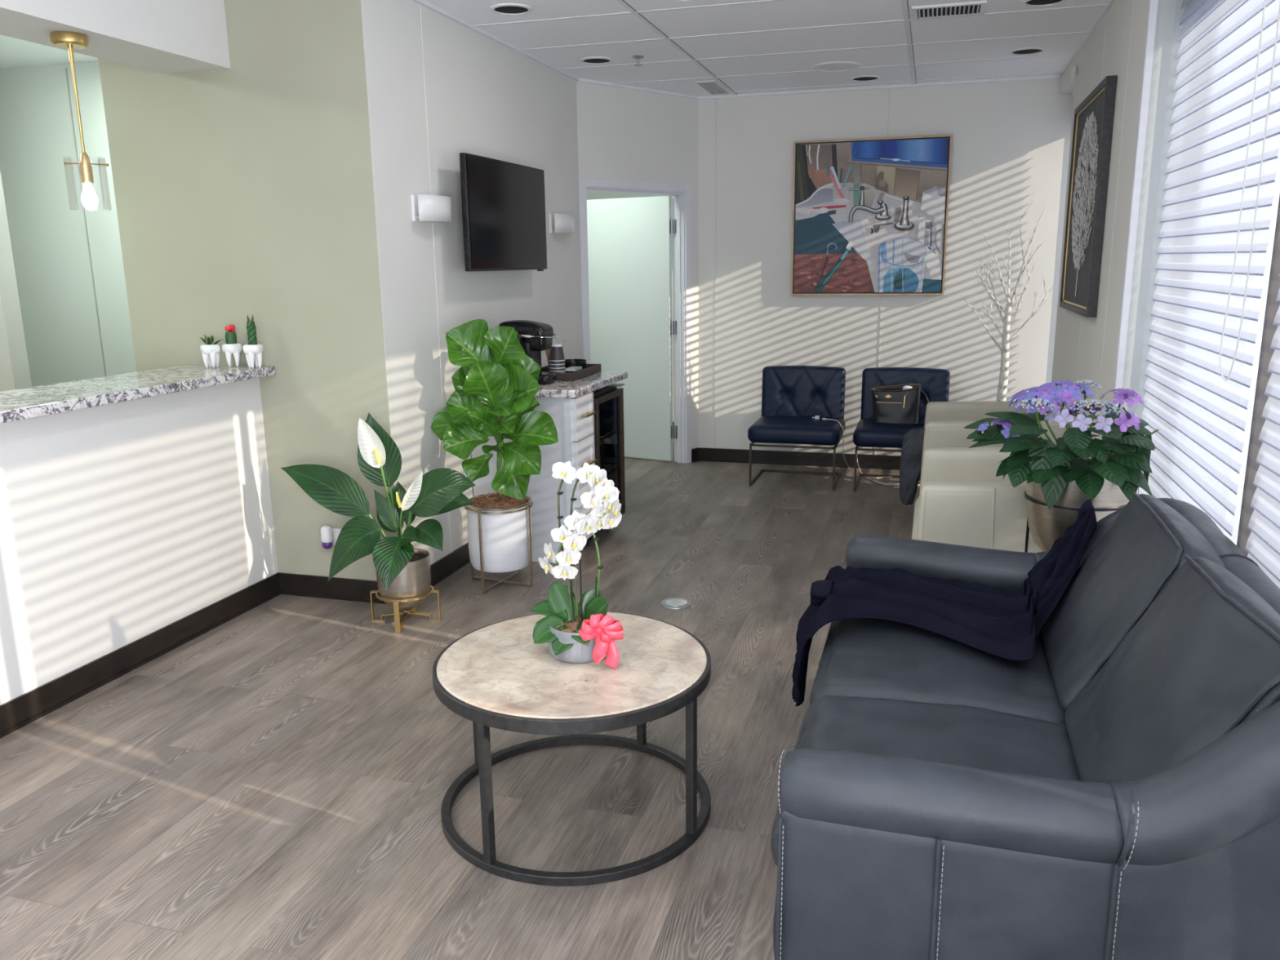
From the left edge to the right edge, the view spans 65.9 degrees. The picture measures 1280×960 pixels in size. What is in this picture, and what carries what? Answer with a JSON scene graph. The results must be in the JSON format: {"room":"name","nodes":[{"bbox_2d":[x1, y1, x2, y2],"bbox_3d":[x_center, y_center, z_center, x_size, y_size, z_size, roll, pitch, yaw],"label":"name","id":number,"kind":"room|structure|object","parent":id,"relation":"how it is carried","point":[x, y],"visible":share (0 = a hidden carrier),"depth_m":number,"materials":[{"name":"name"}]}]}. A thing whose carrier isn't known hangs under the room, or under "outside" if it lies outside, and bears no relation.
{"room":"waiting room","nodes":[
{"label":"waiting room","id":0,"kind":"room"},
{"bbox_2d":[0,61,136,386],"bbox_3d":[-2.617,-1.087,5.933,3.588,2.720,0.100,3,13,16],"label":"wall","id":1,"kind":"structure","parent":0,"point":[42,194],"depth_m":6.05,"materials":[{"name":"paint"}]},
{"bbox_2d":[65,67,106,376],"bbox_3d":[-3.355,-1.104,6.095,0.010,2.700,0.003,3,13,16],"label":"trim","id":2,"kind":"structure","parent":1,"relation":"attached to","point":[66,70],"depth_m":6.00,"materials":[{"name":"grey paint"}]},
{"bbox_2d":[0,0,230,73],"bbox_3d":[-2.877,-1.247,1.158,0.345,0.335,6.680,3,13,16],"label":"wall","id":3,"kind":"structure","parent":0,"point":[160,36],"depth_m":3.84,"materials":[{"name":"white paint"}]},
{"bbox_2d":[48,31,108,208],"bbox_3d":[-2.083,-1.325,3.671,0.151,0.620,0.154,3,13,16],"label":"pendant light","id":4,"kind":"object","parent":3,"relation":"hanging from","point":[69,40],"visible":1,"depth_m":3.67,"materials":[{"name":"gold metal"}]},
{"bbox_2d":[79,151,93,183],"bbox_3d":[-2.084,-1.174,3.713,0.043,0.113,0.043,3,13,16],"label":"socket","id":5,"kind":"object","parent":4,"relation":"attached to","point":[85,167],"depth_m":3.70,"materials":[{"name":"gold metal"}]},
{"bbox_2d":[0,377,277,705],"bbox_3d":[-2.760,0.732,1.569,0.146,1.060,6.680,3,13,16],"label":"reception counter front","id":6,"kind":"structure","parent":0,"point":[121,522],"depth_m":3.83,"materials":[{"name":"white paint"}]},
{"bbox_2d":[0,364,275,423],"bbox_3d":[-2.838,0.191,1.468,0.480,0.038,6.676,3,13,16],"label":"countertop","id":7,"kind":"structure","parent":6,"relation":"on","point":[19,404],"depth_m":3.82,"materials":[{"name":"stone"}]},
{"bbox_2d":[199,333,222,368],"bbox_3d":[-1.943,-0.587,4.485,0.104,0.154,0.107,-6,13,-21],"label":"planter","id":8,"kind":"object","parent":7,"relation":"on","point":[210,349],"visible":1,"depth_m":4.46,"materials":[{"name":"white ceramic"}]},
{"bbox_2d":[221,324,242,367],"bbox_3d":[-1.863,-0.612,4.509,0.079,0.191,0.079,6,14,28],"label":"planter","id":9,"kind":"object","parent":7,"relation":"on","point":[231,347],"visible":1,"depth_m":4.49,"materials":[{"name":"white ceramic"}]},
{"bbox_2d":[242,315,263,368],"bbox_3d":[-1.742,-0.621,4.440,0.079,0.236,0.079,1,13,7],"label":"planter","id":10,"kind":"object","parent":7,"relation":"on","point":[253,351],"visible":1,"depth_m":4.42,"materials":[{"name":"white ceramic"}]},
{"bbox_2d":[0,542,470,738],"bbox_3d":[-2.248,1.136,1.923,0.680,0.105,7.460,3,13,16],"label":"baseboard","id":11,"kind":"structure","parent":6,"relation":"attached to","point":[15,713],"depth_m":4.15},
{"bbox_2d":[0,0,396,581],"bbox_3d":[-2.884,-0.848,4.870,3.688,2.720,0.100,3,13,16],"label":"wall","id":12,"kind":"structure","parent":0,"point":[244,189],"depth_m":4.42,"materials":[{"name":"green paint"}]},
{"bbox_2d":[331,528,341,545],"bbox_3d":[-1.431,0.268,4.628,0.115,0.085,0.008,3,13,16],"label":"wall outlet","id":13,"kind":"object","parent":12,"relation":"attached to","point":[335,531],"visible":0.26,"depth_m":4.62,"materials":[{"name":"white plastic"}]},
{"bbox_2d":[320,525,333,549],"bbox_3d":[-1.459,0.267,4.602,0.052,0.112,0.045,3,13,16],"label":"air freshener","id":14,"kind":"object","parent":13,"relation":"attached to","point":[326,539],"visible":1,"depth_m":4.58,"materials":[{"name":"white plastic"}]},
{"bbox_2d":[321,542,332,549],"bbox_3d":[-1.460,0.300,4.607,0.052,0.044,0.042,3,13,16],"label":"oil bottle","id":15,"kind":"object","parent":14,"relation":"on","point":[326,545],"depth_m":4.59,"materials":[{"name":"purple liquid"}]},
{"bbox_2d":[0,438,920,959],"bbox_3d":[-1.562,0.805,3.853,7.150,0.100,11.800,3,13,16],"label":"floor","id":16,"kind":"structure","parent":0,"point":[273,784],"depth_m":3.03,"materials":[{"name":"grey wood"}]},
{"bbox_2d":[369,585,441,632],"bbox_3d":[-1.041,0.558,4.389,0.251,0.136,0.251,-12,17,-41],"label":"plant stand","id":17,"kind":"object","parent":16,"relation":"on","point":[398,621],"visible":0.75,"depth_m":4.37,"materials":[{"name":"gold metal"}]},
{"bbox_2d":[280,413,475,609],"bbox_3d":[-1.124,0.148,4.279,0.940,0.863,0.360,3,13,16],"label":"peace lily","id":18,"kind":"object","parent":17,"relation":"on","point":[403,571],"visible":0.98,"depth_m":4.26,"materials":[{"name":"green plant"}]},
{"bbox_2d":[375,547,431,609],"bbox_3d":[-1.042,0.447,4.365,0.236,0.240,0.236,3,13,16],"label":"pot","id":19,"kind":"object","parent":17,"relation":"on","point":[414,581],"depth_m":4.28,"materials":[{"name":"grey metal"}]},
{"bbox_2d":[463,501,533,593],"bbox_3d":[-0.686,0.310,4.852,0.345,0.412,0.345,3,13,16],"label":"plant stand","id":20,"kind":"object","parent":16,"relation":"on","point":[482,578],"visible":0.61,"depth_m":4.76,"materials":[{"name":"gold metal"}]},
{"bbox_2d":[431,319,558,573],"bbox_3d":[-0.684,-0.160,4.723,0.659,1.214,0.367,3,13,16],"label":"potted plant","id":21,"kind":"object","parent":20,"relation":"on","point":[505,407],"visible":0.98,"depth_m":4.64,"materials":[{"name":"green plant"}]},
{"bbox_2d":[466,493,532,573],"bbox_3d":[-0.687,0.264,4.842,0.326,0.337,0.326,3,13,16],"label":"pot","id":22,"kind":"object","parent":20,"relation":"on","point":[504,535],"depth_m":4.72,"materials":[{"name":"white ceramic"}]},
{"bbox_2d":[471,391,596,564],"bbox_3d":[-0.551,-0.028,5.285,0.626,0.880,0.290,3,13,16],"label":"base cabinet","id":23,"kind":"object","parent":16,"relation":"on","point":[573,419],"visible":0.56,"depth_m":5.13,"materials":[{"name":"paint"}]},
{"bbox_2d":[534,370,627,398],"bbox_3d":[-0.493,-0.585,5.417,0.619,0.141,0.885,3,13,16],"label":"countertop","id":24,"kind":"structure","parent":23,"relation":"on","point":[580,387],"depth_m":5.16,"materials":[{"name":"stone"}]},
{"bbox_2d":[498,320,559,384],"bbox_3d":[-0.587,-0.674,5.203,0.305,0.329,0.267,2,13,13],"label":"coffee maker","id":25,"kind":"object","parent":24,"relation":"on","point":[535,337],"visible":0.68,"depth_m":5.15,"materials":[{"name":"black plastic"}]},
{"bbox_2d":[537,372,556,384],"bbox_3d":[-0.522,-0.542,5.246,0.142,0.051,0.155,3,13,16],"label":"drip tray","id":26,"kind":"object","parent":25,"relation":"on","point":[544,378],"depth_m":5.18,"materials":[{"name":"black plastic"}]},
{"bbox_2d":[541,364,601,381],"bbox_3d":[-0.428,-0.610,5.566,0.282,0.044,0.482,3,13,16],"label":"serving tray","id":27,"kind":"object","parent":24,"relation":"on","point":[590,369],"visible":0.42,"depth_m":5.44,"materials":[{"name":"brown wood"}]},
{"bbox_2d":[545,339,565,370],"bbox_3d":[-0.484,-0.689,5.540,0.116,0.190,0.105,3,13,16],"label":"cup","id":28,"kind":"object","parent":27,"relation":"on","point":[548,351],"visible":0.08,"depth_m":5.53,"materials":[{"name":"paper"}]},
{"bbox_2d":[546,356,550,370],"bbox_3d":[-0.482,-0.645,5.553,0.080,0.100,0.080,3,13,16],"label":"cup","id":29,"kind":"object","parent":28,"relation":"on","point":[548,357],"depth_m":5.53,"materials":[{"name":"paper"}]},
{"bbox_2d":[564,366,582,373],"bbox_3d":[-0.373,-0.615,5.559,0.070,0.036,0.130,3,13,16],"label":"box","id":30,"kind":"object","parent":27,"relation":"on","point":[571,369],"visible":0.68,"depth_m":5.51,"materials":[{"name":"white plastic"}]},
{"bbox_2d":[564,359,586,368],"bbox_3d":[-0.386,-0.662,5.702,0.156,0.059,0.156,3,13,16],"label":"bowl","id":31,"kind":"object","parent":27,"relation":"on","point":[568,362],"visible":0.48,"depth_m":5.64,"materials":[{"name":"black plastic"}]},
{"bbox_3d":[-0.453,-0.611,5.424,0.087,0.089,0.087,3,13,16],"label":"paper cup","id":32,"kind":"object","parent":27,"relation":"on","visible":0},
{"bbox_3d":[-0.454,-0.619,5.422,0.087,0.089,0.087,3,13,16],"label":"paper cup","id":33,"kind":"object","parent":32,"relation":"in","visible":0},
{"bbox_3d":[-0.454,-0.627,5.420,0.087,0.089,0.087,3,13,16],"label":"paper cup","id":34,"kind":"object","parent":33,"relation":"on","visible":0},
{"bbox_3d":[-0.454,-0.635,5.418,0.087,0.089,0.087,3,13,16],"label":"paper cup","id":35,"kind":"object","parent":34,"relation":"on","visible":0},
{"bbox_2d":[549,368,565,371],"bbox_3d":[-0.454,-0.644,5.416,0.087,0.089,0.087,3,13,16],"label":"paper cup","id":36,"kind":"object","parent":35,"relation":"on","point":[551,369],"visible":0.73,"depth_m":5.39,"materials":[{"name":"black paper"}]},
{"bbox_2d":[549,364,564,368],"bbox_3d":[-0.454,-0.659,5.413,0.087,0.089,0.087,3,13,16],"label":"paper cup","id":37,"kind":"object","parent":36,"relation":"on","point":[553,366],"visible":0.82,"depth_m":5.38,"materials":[{"name":"black paper"}]},
{"bbox_2d":[549,360,564,364],"bbox_3d":[-0.454,-0.679,5.409,0.087,0.089,0.087,3,13,16],"label":"paper cup","id":38,"kind":"object","parent":37,"relation":"on","point":[551,362],"visible":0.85,"depth_m":5.38,"materials":[{"name":"black paper"}]},
{"bbox_2d":[549,343,564,361],"bbox_3d":[-0.455,-0.698,5.404,0.087,0.089,0.087,3,13,16],"label":"paper cup","id":39,"kind":"object","parent":38,"relation":"on","point":[557,354],"visible":0.98,"depth_m":5.37,"materials":[{"name":"black paper"}]},
{"bbox_2d":[431,611,711,886],"bbox_3d":[-0.187,0.725,2.841,0.780,0.460,0.780,3,13,16],"label":"coffee table","id":40,"kind":"object","parent":16,"relation":"on","point":[495,675],"visible":0.96,"depth_m":2.64,"materials":[{"name":"stone"}]},
{"bbox_2d":[530,461,623,669],"bbox_3d":[-0.174,0.223,2.745,0.300,0.561,0.197,3,13,16],"label":"orchid","id":41,"kind":"object","parent":40,"relation":"on","point":[574,632],"visible":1,"depth_m":2.71,"materials":[{"name":"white plant"}]},
{"bbox_2d":[585,383,625,546],"bbox_3d":[-0.436,-0.103,5.664,0.600,0.861,0.475,3,13,16],"label":"fridge","id":42,"kind":"object","parent":16,"relation":"on","point":[608,401],"visible":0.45,"depth_m":5.60,"materials":[{"name":"metal"}]},
{"bbox_2d":[660,597,692,608],"bbox_3d":[0.169,0.569,4.574,0.146,0.006,0.146,3,13,16],"label":"floor outlet cover","id":43,"kind":"object","parent":16,"relation":"on","point":[673,602],"visible":1,"depth_m":4.56,"materials":[{"name":"metal"}]},
{"bbox_2d":[747,365,845,490],"bbox_3d":[1.126,-0.391,7.039,0.630,0.790,0.619,3,13,16],"label":"chair","id":44,"kind":"object","parent":16,"relation":"on","point":[792,395],"visible":0.98,"depth_m":7.13,"materials":[{"name":"blue leather"}]},
{"bbox_2d":[812,415,819,419],"bbox_3d":[1.252,-0.445,7.032,0.051,0.026,0.028,3,13,16],"label":"charger","id":45,"kind":"object","parent":44,"relation":"on","point":[816,417],"visible":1,"depth_m":7.02,"materials":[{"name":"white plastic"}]},
{"bbox_2d":[822,417,872,484],"bbox_3d":[1.448,-0.211,6.989,0.276,0.447,0.331,-4,13,-16],"label":"charging cable","id":46,"kind":"object","parent":16,"relation":"on","point":[825,419],"visible":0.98,"depth_m":6.96,"materials":[{"name":"white plastic"}]},
{"bbox_2d":[857,458,919,488],"bbox_3d":[1.795,-0.100,7.006,0.845,0.223,0.422,11,17,42],"label":"power cable","id":47,"kind":"object","parent":16,"relation":"on","point":[875,481],"visible":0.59,"depth_m":6.98,"materials":[{"name":"white plastic"}]},
{"bbox_2d":[853,367,950,491],"bbox_3d":[1.817,-0.356,6.840,0.630,0.790,0.619,3,13,16],"label":"chair","id":48,"kind":"object","parent":16,"relation":"on","point":[934,382],"visible":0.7,"depth_m":6.93,"materials":[{"name":"blue leather"}]},
{"bbox_2d":[871,383,928,425],"bbox_3d":[1.794,-0.523,6.774,0.415,0.268,0.181,3,13,16],"label":"handbag","id":49,"kind":"object","parent":48,"relation":"on","point":[891,404],"visible":0.93,"depth_m":6.74,"materials":[{"name":"black leather"}]},
{"bbox_2d":[919,398,1068,479],"bbox_3d":[2.028,-0.115,5.880,0.830,0.730,0.887,3,13,16],"label":"armchair","id":50,"kind":"object","parent":16,"relation":"on","point":[944,424],"visible":0.2,"depth_m":5.53,"materials":[{"name":"beige leather"}]},
{"bbox_2d":[898,426,924,505],"bbox_3d":[1.609,-0.079,5.772,0.177,0.426,0.399,3,13,16],"label":"sweater","id":51,"kind":"object","parent":50,"relation":"hanging from","point":[910,465],"visible":0.82,"depth_m":5.62,"materials":[{"name":"black fabric"}]},
{"bbox_2d":[911,447,1091,552],"bbox_3d":[1.605,0.226,4.364,0.770,0.730,0.887,3,13,16],"label":"armchair","id":52,"kind":"object","parent":16,"relation":"on","point":[962,500],"visible":0.27,"depth_m":3.98,"materials":[{"name":"beige leather"}]},
{"bbox_2d":[911,495,919,539],"bbox_3d":[1.557,0.207,4.375,0.670,0.187,0.670,3,13,16],"label":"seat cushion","id":53,"kind":"object","parent":52,"relation":"on","point":[917,504],"depth_m":4.35,"materials":[{"name":"beige leather"}]},
{"bbox_2d":[960,191,1053,400],"bbox_3d":[2.345,-0.883,6.471,0.532,1.965,0.347,11,17,44],"label":"birch tree","id":54,"kind":"object","parent":16,"relation":"on","point":[1004,368],"visible":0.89,"depth_m":6.43,"materials":[{"name":"white wood"}]},
{"bbox_2d":[770,492,1279,959],"bbox_3d":[0.986,0.546,2.551,1.088,0.854,1.732,3,13,16],"label":"sofa","id":55,"kind":"object","parent":16,"relation":"on","point":[1112,793],"visible":0.96,"depth_m":1.87,"materials":[{"name":"leather"}]},
{"bbox_2d":[770,695,1080,866],"bbox_3d":[0.686,0.712,2.267,0.686,0.187,0.665,3,13,16],"label":"seat cushion","id":56,"kind":"object","parent":55,"relation":"on","point":[972,736],"depth_m":2.35,"materials":[{"name":"leather"}]},
{"bbox_2d":[808,618,1066,725],"bbox_3d":[0.891,0.557,2.949,0.686,0.188,0.782,3,13,16],"label":"seat cushion","id":57,"kind":"object","parent":55,"relation":"on","point":[869,658],"depth_m":2.71,"materials":[{"name":"leather"}]},
{"bbox_2d":[791,498,1097,706],"bbox_3d":[0.921,0.389,3.004,0.877,0.612,0.593,3,13,16],"label":"throw blanket","id":58,"kind":"object","parent":55,"relation":"on","point":[998,622],"visible":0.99,"depth_m":2.98,"materials":[{"name":"blue fabric"}]},
{"bbox_2d":[1040,493,1225,711],"bbox_3d":[1.322,0.312,2.696,0.363,0.466,0.671,3,13,16],"label":"cushion","id":59,"kind":"object","parent":55,"relation":"on","point":[1116,580],"depth_m":2.59,"materials":[{"name":"leather"}]},
{"bbox_2d":[1064,556,1279,784],"bbox_3d":[1.142,0.448,2.094,0.363,0.468,0.638,3,13,16],"label":"cushion","id":60,"kind":"object","parent":55,"relation":"on","point":[1199,658],"depth_m":2.03,"materials":[{"name":"leather"}]},
{"bbox_2d":[1023,490,1125,552],"bbox_3d":[1.615,0.396,3.704,0.374,0.684,0.379,3,13,16],"label":"plant stand","id":61,"kind":"object","parent":16,"relation":"on","point":[1025,496],"visible":0.14,"depth_m":3.55,"materials":[{"name":"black metal"}]},
{"bbox_2d":[963,379,1159,551],"bbox_3d":[1.532,-0.027,3.647,0.647,0.676,0.725,3,13,16],"label":"hydrangea","id":62,"kind":"object","parent":61,"relation":"on","point":[1064,473],"visible":0.99,"depth_m":3.46,"materials":[{"name":"plant"}]},
{"bbox_2d":[360,0,582,564],"bbox_3d":[-0.810,-1.023,5.540,0.100,2.720,2.588,3,13,16],"label":"wall","id":63,"kind":"structure","parent":0,"point":[486,98],"depth_m":4.82,"materials":[{"name":"paint"}]},
{"bbox_2d":[410,194,452,222],"bbox_3d":[-0.958,-1.273,4.641,0.090,0.116,0.304,3,13,16],"label":"wall sconce","id":64,"kind":"object","parent":63,"relation":"attached to","point":[425,208],"visible":1,"depth_m":4.54,"materials":[{"name":"white plastic"}]},
{"bbox_2d":[420,4,452,552],"bbox_3d":[-0.983,-0.896,4.781,0.002,2.595,0.008,3,13,16],"label":"trim","id":65,"kind":"structure","parent":63,"relation":"attached to","point":[420,5],"depth_m":4.73,"materials":[{"name":"paint"}]},
{"bbox_2d":[459,152,546,271],"bbox_3d":[-0.750,-1.389,5.236,0.144,0.564,1.010,3,13,16],"label":"television","id":66,"kind":"object","parent":63,"relation":"attached to","point":[504,202],"visible":1,"depth_m":5.11,"materials":[{"name":"black plastic"}]},
{"bbox_2d":[549,213,574,234],"bbox_3d":[-0.476,-1.620,6.250,0.090,0.116,0.304,3,13,16],"label":"wall sconce","id":67,"kind":"object","parent":63,"relation":"attached to","point":[563,224],"visible":1,"depth_m":6.15,"materials":[{"name":"white plastic"}]},
{"bbox_2d":[0,0,1109,96],"bbox_3d":[-1.597,-1.948,3.243,7.150,0.100,11.800,3,13,16],"label":"ceiling","id":68,"kind":"structure","parent":0,"point":[15,53],"depth_m":5.38,"materials":[{"name":"paint"}]},
{"bbox_2d":[489,3,533,15],"bbox_3d":[-0.607,-2.220,4.660,0.204,0.008,0.204,3,13,16],"label":"recessed light","id":69,"kind":"object","parent":68,"relation":"in","point":[510,9],"visible":1,"depth_m":4.65,"materials":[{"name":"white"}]},
{"bbox_2d":[579,56,613,64],"bbox_3d":[-0.257,-2.493,5.871,0.204,0.008,0.204,3,13,16],"label":"recessed light","id":70,"kind":"object","parent":68,"relation":"in","point":[593,60],"visible":1,"depth_m":5.86,"materials":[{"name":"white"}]},
{"bbox_2d":[631,55,644,66],"bbox_3d":[-0.011,-2.458,5.794,0.070,0.049,0.070,3,13,16],"label":"sprinkler","id":71,"kind":"object","parent":68,"relation":"attached to","point":[637,57],"visible":1,"depth_m":5.78,"materials":[{"name":"metal"}]},
{"bbox_2d":[694,80,730,94],"bbox_3d":[0.508,-2.718,6.850,0.140,0.010,0.520,3,13,16],"label":"ceiling vent","id":72,"kind":"object","parent":68,"relation":"in","point":[713,87],"visible":1,"depth_m":6.81,"materials":[{"name":"metal"}]},
{"bbox_2d":[622,0,916,94],"bbox_3d":[-0.427,-1.696,2.250,3.690,0.012,10.290,3,13,16],"label":"trim","id":73,"kind":"structure","parent":68,"relation":"attached to","point":[622,0],"depth_m":5.38,"materials":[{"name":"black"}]},
{"bbox_2d":[474,0,1106,95],"bbox_3d":[-0.427,-1.695,2.250,3.690,0.014,10.290,3,13,16],"label":"ceiling grid","id":74,"kind":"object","parent":68,"relation":"attached to","point":[904,5],"depth_m":5.44,"materials":[{"name":"white metal"}]},
{"bbox_2d":[811,61,860,71],"bbox_3d":[1.220,-2.570,6.146,0.300,0.012,0.300,3,13,16],"label":"ceiling speaker","id":75,"kind":"object","parent":68,"relation":"attached to","point":[834,66],"visible":1,"depth_m":6.11,"materials":[{"name":"white plastic"}]},
{"bbox_2d":[817,64,853,70],"bbox_3d":[1.220,-2.569,6.147,0.226,0.005,0.226,3,13,16],"label":"grille","id":76,"kind":"object","parent":75,"relation":"attached to","point":[824,67],"depth_m":6.14,"materials":[{"name":"white plastic"}]},
{"bbox_2d":[849,75,880,81],"bbox_3d":[1.499,-2.669,6.568,0.204,0.008,0.204,3,13,16],"label":"recessed light","id":77,"kind":"object","parent":68,"relation":"in","point":[864,77],"visible":1,"depth_m":6.55,"materials":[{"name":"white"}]},
{"bbox_2d":[911,0,986,20],"bbox_3d":[1.495,-2.270,4.786,0.340,0.015,0.250,3,13,16],"label":"ceiling vent","id":78,"kind":"object","parent":68,"relation":"in","point":[970,8],"visible":1,"depth_m":4.77,"materials":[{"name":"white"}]},
{"bbox_2d":[1008,47,1045,55],"bbox_3d":[2.259,-2.500,5.760,0.204,0.008,0.204,3,13,16],"label":"recessed light","id":79,"kind":"object","parent":68,"relation":"in","point":[1024,51],"visible":1,"depth_m":5.75,"materials":[{"name":"black"}]},
{"bbox_2d":[1021,0,1066,6],"bbox_3d":[1.895,-2.244,4.625,0.204,0.008,0.204,3,13,16],"label":"recessed light","id":80,"kind":"object","parent":68,"relation":"in","point":[1025,2],"visible":1,"depth_m":4.66,"materials":[{"name":"black"}]},
{"bbox_2d":[586,191,673,422],"bbox_3d":[0.058,-1.784,8.925,7.000,2.720,0.100,3,13,16],"label":"wall","id":81,"kind":"structure","parent":0,"point":[591,195],"depth_m":8.81,"materials":[{"name":"paint"}]},
{"bbox_2d":[576,80,698,448],"bbox_3d":[-0.015,-1.396,7.177,1.180,2.720,0.110,-13,17,-43],"label":"wall","id":82,"kind":"structure","parent":0,"point":[624,134],"depth_m":6.95,"materials":[{"name":"paint"}]},
{"bbox_2d":[586,195,677,461],"bbox_3d":[-0.130,-1.173,7.769,0.958,2.008,0.042,6,14,29],"label":"door","id":83,"kind":"structure","parent":82,"relation":"in","point":[632,326],"depth_m":7.68,"materials":[{"name":"paint"}]},
{"bbox_2d":[578,177,691,463],"bbox_3d":[-0.042,-1.085,7.209,1.085,2.100,0.129,-13,17,-43],"label":"trim","id":84,"kind":"structure","parent":82,"relation":"attached to","point":[681,193],"depth_m":7.40,"materials":[{"name":"white wood"}]},
{"bbox_2d":[411,0,1115,99],"bbox_3d":[-0.108,-1.669,2.164,3.052,0.020,10.297,3,13,16],"label":"trim","id":85,"kind":"structure","parent":82,"relation":"attached to","point":[422,2],"depth_m":6.59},
{"bbox_2d":[697,75,1073,455],"bbox_3d":[1.780,-1.425,7.207,2.750,2.720,0.103,3,13,16],"label":"wall","id":86,"kind":"structure","parent":0,"point":[1011,140],"depth_m":7.13,"materials":[{"name":"paint"}]},
{"bbox_2d":[691,447,900,470],"bbox_3d":[1.737,-0.130,7.409,2.776,0.105,0.090,3,13,16],"label":"baseboard","id":87,"kind":"structure","parent":86,"relation":"attached to","point":[699,454],"depth_m":7.60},
{"bbox_2d":[714,88,890,454],"bbox_3d":[1.162,-1.487,7.322,1.241,2.595,0.003,3,13,16],"label":"trim","id":88,"kind":"structure","parent":86,"relation":"attached to","point":[716,100],"depth_m":7.41,"materials":[{"name":"white paint"}]},
{"bbox_2d":[791,134,951,295],"bbox_3d":[1.635,-1.873,7.064,1.084,1.084,0.055,3,13,16],"label":"painting","id":89,"kind":"object","parent":86,"relation":"attached to","point":[870,215],"visible":1,"depth_m":7.04,"materials":[{"name":"paint"}]},
{"bbox_2d":[1026,457,1129,551],"bbox_3d":[1.612,0.130,3.647,0.364,0.367,0.364,3,13,16],"label":"pot","id":90,"kind":"object","parent":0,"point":[1046,526],"depth_m":3.49,"materials":[{"name":"beige ceramic"}]},
{"bbox_2d":[1051,0,1186,450],"bbox_3d":[1.496,-0.268,2.000,0.260,2.720,10.297,3,13,16],"label":"wall","id":91,"kind":"structure","parent":0,"point":[1090,58],"depth_m":4.14,"materials":[{"name":"paint"}]},
{"bbox_2d":[1071,65,1077,78],"bbox_3d":[2.538,-2.387,5.771,0.034,0.073,0.056,3,13,16],"label":"sensor","id":92,"kind":"object","parent":91,"relation":"attached to","point":[1074,69],"visible":1,"depth_m":5.75,"materials":[{"name":"white plastic"}]},
{"bbox_2d":[1059,75,1117,317],"bbox_3d":[2.273,-1.404,5.047,0.044,1.070,1.090,3,13,16],"label":"painting","id":93,"kind":"object","parent":91,"relation":"attached to","point":[1093,123],"visible":1,"depth_m":4.88,"materials":[{"name":"grey fabric"}]},
{"bbox_2d":[1071,0,1133,437],"bbox_3d":[2.183,-0.927,4.737,0.001,2.595,0.768,3,13,16],"label":"trim","id":94,"kind":"structure","parent":91,"relation":"attached to","point":[1133,0],"depth_m":4.35,"materials":[{"name":"paint"}]},
{"bbox_2d":[1111,0,1158,412],"bbox_3d":[1.969,-0.659,4.017,0.027,2.600,0.044,3,13,16],"label":"trim","id":95,"kind":"structure","parent":91,"relation":"attached to","point":[1153,5],"depth_m":3.90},
{"bbox_2d":[1136,0,1279,542],"bbox_3d":[1.850,-0.572,3.306,0.104,2.460,1.380,3,13,16],"label":"window blind","id":96,"kind":"object","parent":91,"relation":"attached to","point":[1220,202],"visible":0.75,"depth_m":3.11,"materials":[{"name":"white plastic"}]},
{"bbox_2d":[1236,195,1279,556],"bbox_3d":[1.665,-0.397,2.573,0.065,2.480,0.030,3,13,16],"label":"trim","id":97,"kind":"structure","parent":91,"relation":"attached to","point":[1272,305],"depth_m":2.60,"materials":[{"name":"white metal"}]},
{"bbox_2d":[1244,274,1279,588],"bbox_3d":[1.469,-0.275,1.986,0.075,2.460,1.170,3,13,16],"label":"window blind","id":98,"kind":"object","parent":91,"relation":"attached to","point":[1263,544],"visible":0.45,"depth_m":2.52,"materials":[{"name":"white plastic"}]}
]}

